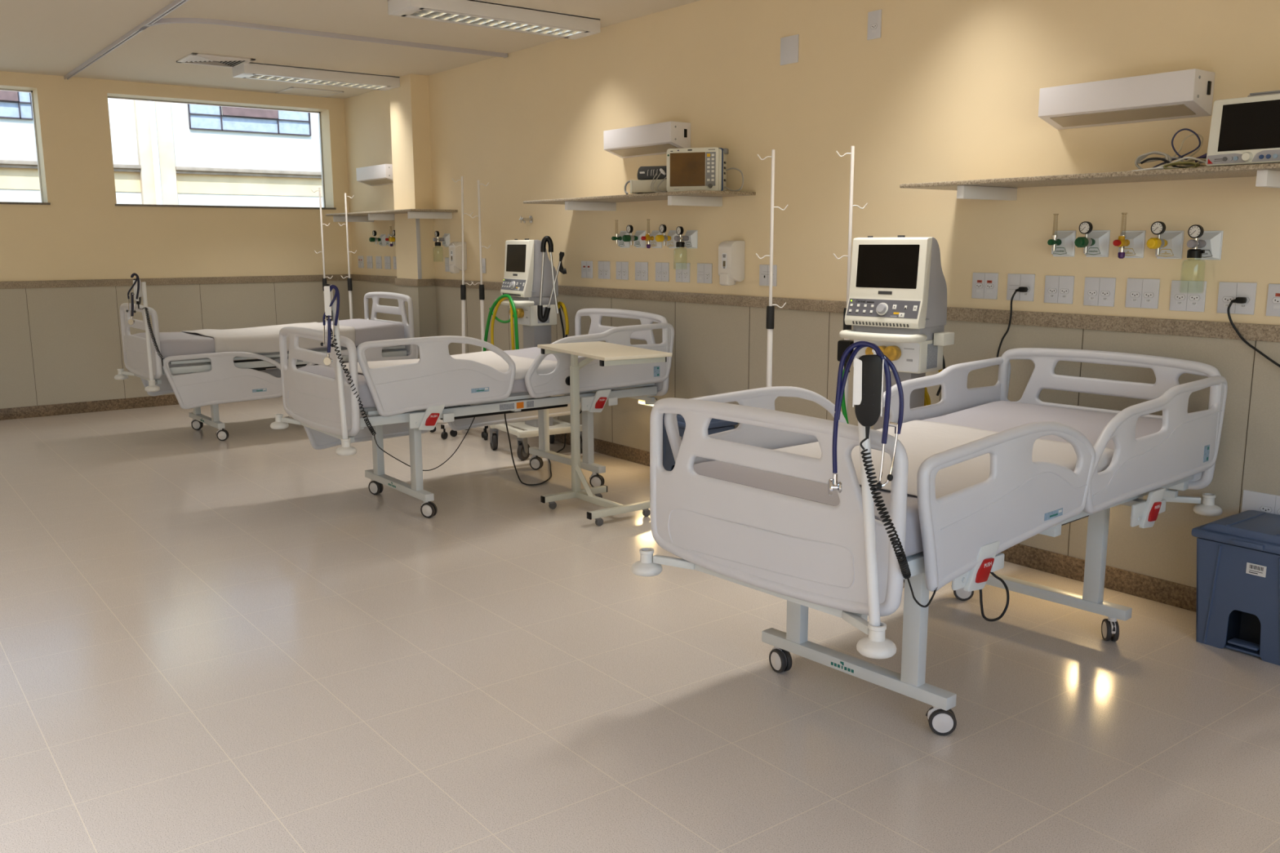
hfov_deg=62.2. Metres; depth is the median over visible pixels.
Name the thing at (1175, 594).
baseboard
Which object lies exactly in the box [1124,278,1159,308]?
wall socket
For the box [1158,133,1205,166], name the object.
cable
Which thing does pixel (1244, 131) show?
patient monitor
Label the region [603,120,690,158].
lamp
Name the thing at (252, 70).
ceiling light
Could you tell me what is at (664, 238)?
pressure regulator
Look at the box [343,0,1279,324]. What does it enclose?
wall
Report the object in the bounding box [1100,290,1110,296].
outlet
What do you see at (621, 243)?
outlet
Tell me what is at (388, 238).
flowmeter
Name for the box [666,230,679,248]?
outlet
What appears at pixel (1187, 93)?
lamp
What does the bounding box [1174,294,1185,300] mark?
outlet
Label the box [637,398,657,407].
night light
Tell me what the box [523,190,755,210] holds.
shelf
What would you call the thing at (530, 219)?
tap
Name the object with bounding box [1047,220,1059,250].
flowmeter
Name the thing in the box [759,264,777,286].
wall socket
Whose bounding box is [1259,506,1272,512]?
outlet
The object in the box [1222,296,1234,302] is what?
outlet
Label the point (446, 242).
outlet
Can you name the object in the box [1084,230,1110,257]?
outlet
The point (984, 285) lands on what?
wall socket
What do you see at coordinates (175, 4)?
track
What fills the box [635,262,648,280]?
wall socket
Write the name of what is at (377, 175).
lamp
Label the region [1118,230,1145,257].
outlet
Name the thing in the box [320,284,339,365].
stethoscope
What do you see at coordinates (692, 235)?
outlet
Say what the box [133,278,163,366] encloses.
remote
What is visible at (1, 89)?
window
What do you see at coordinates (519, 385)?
mattress
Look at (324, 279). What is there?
stand
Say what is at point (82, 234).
wall
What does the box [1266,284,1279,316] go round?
wall socket
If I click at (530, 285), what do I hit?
ventilator
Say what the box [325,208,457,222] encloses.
shelf
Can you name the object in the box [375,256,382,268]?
wall socket
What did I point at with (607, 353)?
table
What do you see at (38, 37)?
ceiling
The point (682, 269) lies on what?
wall socket
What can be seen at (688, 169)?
patient monitor
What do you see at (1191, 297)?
outlet
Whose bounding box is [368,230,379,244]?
pressure regulator
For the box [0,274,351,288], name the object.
rail
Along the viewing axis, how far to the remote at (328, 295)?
5.33 m
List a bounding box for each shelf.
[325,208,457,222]
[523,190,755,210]
[899,162,1279,200]
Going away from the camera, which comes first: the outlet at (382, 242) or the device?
the device
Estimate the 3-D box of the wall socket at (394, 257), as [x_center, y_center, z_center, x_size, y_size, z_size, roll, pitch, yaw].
[-2.303,-1.546,10.038,0.010,0.121,0.125,-8,12,-37]
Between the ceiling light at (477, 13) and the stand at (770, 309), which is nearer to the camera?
the stand at (770, 309)
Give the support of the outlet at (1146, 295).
attached to the wall socket at (1144, 293)
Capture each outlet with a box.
[378,234,386,245]
[386,234,393,246]
[442,233,450,246]
[617,231,629,247]
[633,230,645,247]
[649,230,662,248]
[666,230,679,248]
[684,230,697,248]
[870,23,877,29]
[974,283,982,288]
[985,284,993,288]
[1048,288,1057,293]
[1051,230,1075,256]
[1059,288,1069,293]
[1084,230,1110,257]
[1087,290,1097,295]
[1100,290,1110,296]
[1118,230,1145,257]
[1129,291,1140,297]
[1143,292,1154,297]
[1155,230,1184,258]
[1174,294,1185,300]
[1188,294,1199,300]
[1194,231,1223,259]
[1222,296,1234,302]
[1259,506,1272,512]
[1271,297,1279,303]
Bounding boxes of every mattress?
[133,318,404,359]
[297,346,581,408]
[693,400,1162,556]
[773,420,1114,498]
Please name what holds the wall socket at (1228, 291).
attached to the wall at (948, 90)
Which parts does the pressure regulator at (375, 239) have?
knob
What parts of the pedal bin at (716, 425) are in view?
lid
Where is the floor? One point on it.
(235, 644)
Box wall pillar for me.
[389,73,435,279]
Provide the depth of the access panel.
10.09 m
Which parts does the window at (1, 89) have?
sill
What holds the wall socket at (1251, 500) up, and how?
attached to the panelling at (717, 349)
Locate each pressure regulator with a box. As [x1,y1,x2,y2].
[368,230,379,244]
[389,230,395,244]
[622,225,636,244]
[654,224,670,245]
[1074,221,1093,253]
[1146,221,1166,254]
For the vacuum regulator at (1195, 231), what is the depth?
4.10 m
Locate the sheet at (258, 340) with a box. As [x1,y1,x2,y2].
[181,322,355,353]
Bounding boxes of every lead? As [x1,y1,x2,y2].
[996,286,1027,357]
[1226,297,1279,367]
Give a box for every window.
[0,88,50,204]
[107,96,336,209]
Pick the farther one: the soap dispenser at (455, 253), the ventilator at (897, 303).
the soap dispenser at (455, 253)
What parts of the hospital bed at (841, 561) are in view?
bumper arm, rail, footboard, leg, bumper arm, leg, frame, rail, release lever, rail, motor, leg, headboard, release lever, rail, bumper arm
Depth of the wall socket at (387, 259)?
10.18 m
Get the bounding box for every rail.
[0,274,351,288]
[351,274,1279,342]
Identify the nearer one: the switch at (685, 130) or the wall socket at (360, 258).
the switch at (685, 130)
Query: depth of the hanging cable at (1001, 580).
3.31 m
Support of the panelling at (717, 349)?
attached to the wall at (948, 90)
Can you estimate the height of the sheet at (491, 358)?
0.080 m
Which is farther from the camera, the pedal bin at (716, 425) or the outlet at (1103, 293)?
the pedal bin at (716, 425)
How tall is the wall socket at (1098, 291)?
0.121 m
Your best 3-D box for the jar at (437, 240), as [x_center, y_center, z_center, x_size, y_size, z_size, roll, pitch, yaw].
[-1.739,-1.553,9.152,0.090,0.263,0.085,-8,12,-37]
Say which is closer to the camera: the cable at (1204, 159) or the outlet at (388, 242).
the cable at (1204, 159)
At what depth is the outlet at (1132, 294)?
4.41 m
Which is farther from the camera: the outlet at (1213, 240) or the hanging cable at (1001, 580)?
the outlet at (1213, 240)
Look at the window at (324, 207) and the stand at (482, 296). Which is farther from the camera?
the window at (324, 207)
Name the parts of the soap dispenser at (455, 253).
push lever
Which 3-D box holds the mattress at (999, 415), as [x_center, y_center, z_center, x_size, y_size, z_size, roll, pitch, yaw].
[1.135,0.124,3.777,1.980,0.167,0.838,-9,13,-40]
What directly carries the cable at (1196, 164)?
on the shelf at (1268, 175)
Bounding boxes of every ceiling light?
[231,62,399,90]
[387,0,600,39]
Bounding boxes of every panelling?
[0,280,354,408]
[352,280,1279,587]
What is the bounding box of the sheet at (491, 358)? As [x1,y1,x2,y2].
[342,351,556,379]
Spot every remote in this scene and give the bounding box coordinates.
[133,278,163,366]
[324,284,475,471]
[852,354,936,607]
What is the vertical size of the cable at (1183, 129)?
0.153 m
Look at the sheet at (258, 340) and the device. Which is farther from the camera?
the sheet at (258, 340)
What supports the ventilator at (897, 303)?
on the floor
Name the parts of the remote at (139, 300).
cord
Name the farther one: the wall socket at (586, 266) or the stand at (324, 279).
the stand at (324, 279)
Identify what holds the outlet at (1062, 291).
attached to the wall socket at (1058, 289)
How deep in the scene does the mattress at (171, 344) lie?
8.38 m
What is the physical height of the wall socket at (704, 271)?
0.121 m
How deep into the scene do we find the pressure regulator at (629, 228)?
6.96 m
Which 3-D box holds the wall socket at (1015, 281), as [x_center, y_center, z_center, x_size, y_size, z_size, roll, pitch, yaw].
[1.732,-0.634,4.834,0.010,0.121,0.137,-8,12,-37]
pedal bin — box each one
[662,413,737,471]
[1191,510,1279,665]
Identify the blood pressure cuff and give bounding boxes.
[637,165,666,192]
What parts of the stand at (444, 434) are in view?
leg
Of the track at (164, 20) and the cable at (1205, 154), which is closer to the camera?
the cable at (1205, 154)
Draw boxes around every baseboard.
[0,394,178,420]
[513,426,1196,612]
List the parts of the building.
pane, pane, pane, pane, pane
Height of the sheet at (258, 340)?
0.158 m
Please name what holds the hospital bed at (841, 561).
on the floor
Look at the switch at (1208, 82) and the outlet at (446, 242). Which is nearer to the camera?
the switch at (1208, 82)
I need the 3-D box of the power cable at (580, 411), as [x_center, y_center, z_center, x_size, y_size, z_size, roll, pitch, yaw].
[-0.580,0.001,7.162,0.476,0.551,1.298,0,10,1]
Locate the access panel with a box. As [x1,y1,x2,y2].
[275,86,343,97]
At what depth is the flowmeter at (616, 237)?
7.12 m
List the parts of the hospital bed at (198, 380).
bumper arm, footboard, rail, leg, leg, rail, frame, motor, rail, rail, headboard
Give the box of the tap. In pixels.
[519,215,533,223]
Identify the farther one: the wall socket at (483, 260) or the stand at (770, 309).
the wall socket at (483, 260)
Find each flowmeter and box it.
[385,233,392,246]
[611,233,620,244]
[640,219,652,248]
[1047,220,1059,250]
[1112,223,1127,258]
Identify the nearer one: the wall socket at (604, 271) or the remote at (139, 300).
the wall socket at (604, 271)
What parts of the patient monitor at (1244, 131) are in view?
knob, carry handle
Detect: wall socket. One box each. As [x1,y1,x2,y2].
[357,255,364,267]
[366,255,373,268]
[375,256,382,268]
[384,256,391,269]
[393,256,396,269]
[444,257,449,271]
[481,257,485,273]
[581,260,592,278]
[598,261,610,279]
[615,261,628,279]
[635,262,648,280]
[655,262,669,281]
[675,262,690,282]
[697,262,712,283]
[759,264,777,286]
[866,8,881,39]
[971,272,998,299]
[1006,273,1035,301]
[1044,275,1074,303]
[1083,276,1115,306]
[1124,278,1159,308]
[1168,280,1206,311]
[1216,281,1257,315]
[1241,489,1279,515]
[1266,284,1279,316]
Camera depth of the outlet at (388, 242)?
10.07 m
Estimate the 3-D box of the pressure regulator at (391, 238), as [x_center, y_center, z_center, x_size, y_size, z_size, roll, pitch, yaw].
[-2.270,-1.751,9.817,0.098,0.131,0.052,-8,12,-37]
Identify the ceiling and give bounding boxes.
[0,0,699,98]
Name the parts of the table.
clamp knob, rail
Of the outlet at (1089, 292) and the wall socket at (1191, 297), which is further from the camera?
the outlet at (1089, 292)
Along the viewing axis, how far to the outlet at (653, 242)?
6.87 m
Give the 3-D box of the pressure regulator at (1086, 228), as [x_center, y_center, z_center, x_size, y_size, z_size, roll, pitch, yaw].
[1.875,-0.798,4.475,0.098,0.131,0.052,-8,12,-37]
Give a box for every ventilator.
[482,235,582,460]
[837,235,954,582]
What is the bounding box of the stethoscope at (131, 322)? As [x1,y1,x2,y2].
[126,272,139,324]
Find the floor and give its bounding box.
[0,395,1279,852]
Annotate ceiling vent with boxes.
[176,52,255,67]
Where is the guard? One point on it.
(417, 220)
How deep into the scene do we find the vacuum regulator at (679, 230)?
6.56 m
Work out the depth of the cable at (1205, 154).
3.90 m
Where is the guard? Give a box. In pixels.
[415,218,422,279]
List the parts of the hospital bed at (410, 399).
bumper arm, footboard, rail, leg, leg, release lever, rail, frame, motor, rail, leg, leg, rail, release lever, headboard, bumper arm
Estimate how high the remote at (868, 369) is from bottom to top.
0.701 m
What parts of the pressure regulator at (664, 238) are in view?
knob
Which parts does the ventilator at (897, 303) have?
knob, handle, control panel, name plate, knob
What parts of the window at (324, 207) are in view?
sill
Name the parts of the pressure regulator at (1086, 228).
knob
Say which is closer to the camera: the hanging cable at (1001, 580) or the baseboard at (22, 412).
the hanging cable at (1001, 580)
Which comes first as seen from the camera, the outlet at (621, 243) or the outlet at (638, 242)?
the outlet at (638, 242)
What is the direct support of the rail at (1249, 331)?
attached to the wall at (948, 90)
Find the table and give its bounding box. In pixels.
[537,341,671,525]
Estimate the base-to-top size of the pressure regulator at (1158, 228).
0.131 m
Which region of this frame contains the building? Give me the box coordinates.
[0,90,323,207]
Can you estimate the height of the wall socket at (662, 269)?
0.121 m
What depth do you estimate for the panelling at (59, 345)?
9.55 m
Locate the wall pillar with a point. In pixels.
(410, 117)
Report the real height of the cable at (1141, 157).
0.077 m
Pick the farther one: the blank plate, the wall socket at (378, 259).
the wall socket at (378, 259)
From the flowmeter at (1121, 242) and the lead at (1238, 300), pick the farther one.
the flowmeter at (1121, 242)
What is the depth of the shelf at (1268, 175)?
4.17 m
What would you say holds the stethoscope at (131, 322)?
hanging from the remote at (139, 300)
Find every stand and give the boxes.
[311,187,333,321]
[337,193,356,319]
[429,176,495,439]
[449,180,519,439]
[755,149,787,386]
[833,146,867,413]
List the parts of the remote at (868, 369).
cord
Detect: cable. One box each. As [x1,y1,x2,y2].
[504,410,582,485]
[978,572,1009,622]
[1128,156,1205,171]
[1134,151,1204,169]
[1140,157,1189,167]
[1151,128,1206,168]
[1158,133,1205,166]
[1163,161,1199,168]
[1178,158,1208,167]
[1195,152,1207,162]
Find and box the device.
[624,178,666,194]
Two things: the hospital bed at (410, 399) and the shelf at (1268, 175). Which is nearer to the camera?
the shelf at (1268, 175)
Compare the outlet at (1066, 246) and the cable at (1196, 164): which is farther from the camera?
the outlet at (1066, 246)
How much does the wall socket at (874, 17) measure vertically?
0.135 m
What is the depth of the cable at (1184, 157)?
3.93 m
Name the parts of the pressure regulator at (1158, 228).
knob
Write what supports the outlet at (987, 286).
attached to the wall socket at (984, 285)
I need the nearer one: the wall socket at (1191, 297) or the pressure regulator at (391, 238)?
the wall socket at (1191, 297)
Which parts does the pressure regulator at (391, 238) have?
knob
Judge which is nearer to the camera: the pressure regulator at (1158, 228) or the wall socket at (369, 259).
the pressure regulator at (1158, 228)
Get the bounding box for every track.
[63,0,188,79]
[137,17,507,57]
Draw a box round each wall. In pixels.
[0,71,352,281]
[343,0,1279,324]
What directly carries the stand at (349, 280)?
on the floor
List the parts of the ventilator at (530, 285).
knob, control panel, handle, frame, support arm, support arm, support arm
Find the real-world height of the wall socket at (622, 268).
0.121 m
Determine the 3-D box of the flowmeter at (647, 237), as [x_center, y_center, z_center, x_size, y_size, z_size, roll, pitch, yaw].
[0.043,-1.243,6.848,0.078,0.186,0.032,-8,12,-37]
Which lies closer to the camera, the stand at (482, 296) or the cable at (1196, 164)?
the cable at (1196, 164)
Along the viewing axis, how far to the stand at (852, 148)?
5.15 m
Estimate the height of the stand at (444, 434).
2.000 m
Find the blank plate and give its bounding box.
[780,34,799,65]
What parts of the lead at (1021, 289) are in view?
cord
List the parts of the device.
panel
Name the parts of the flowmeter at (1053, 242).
knob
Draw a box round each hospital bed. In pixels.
[114,281,419,440]
[270,300,674,518]
[631,347,1227,735]
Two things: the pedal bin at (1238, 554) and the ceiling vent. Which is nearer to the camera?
the pedal bin at (1238, 554)
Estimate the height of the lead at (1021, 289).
0.996 m
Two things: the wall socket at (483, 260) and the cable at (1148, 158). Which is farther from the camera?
the wall socket at (483, 260)
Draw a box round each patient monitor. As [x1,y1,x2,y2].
[666,146,743,191]
[1205,89,1279,166]
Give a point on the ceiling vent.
(193, 58)
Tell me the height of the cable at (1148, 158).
0.052 m
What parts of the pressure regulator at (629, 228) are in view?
knob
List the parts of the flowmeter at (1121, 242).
knob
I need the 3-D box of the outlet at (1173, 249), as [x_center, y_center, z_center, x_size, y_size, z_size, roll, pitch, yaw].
[2.124,-0.731,4.269,0.042,0.112,0.100,-8,12,-37]
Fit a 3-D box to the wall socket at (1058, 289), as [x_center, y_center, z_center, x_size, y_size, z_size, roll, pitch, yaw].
[1.848,-0.604,4.685,0.010,0.121,0.137,-8,12,-37]
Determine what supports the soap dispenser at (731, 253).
attached to the wall at (948, 90)
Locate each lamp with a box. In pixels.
[355,164,393,186]
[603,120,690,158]
[1038,68,1215,129]
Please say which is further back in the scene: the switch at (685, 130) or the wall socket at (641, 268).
the wall socket at (641, 268)
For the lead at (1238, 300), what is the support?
attached to the wall at (948, 90)
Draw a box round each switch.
[684,128,687,137]
[1206,80,1211,94]
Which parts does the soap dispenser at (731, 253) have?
push lever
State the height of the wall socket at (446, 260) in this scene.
0.121 m
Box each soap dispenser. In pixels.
[448,241,466,273]
[718,240,745,285]
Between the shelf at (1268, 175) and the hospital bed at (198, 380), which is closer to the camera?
the shelf at (1268, 175)
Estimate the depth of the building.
13.50 m

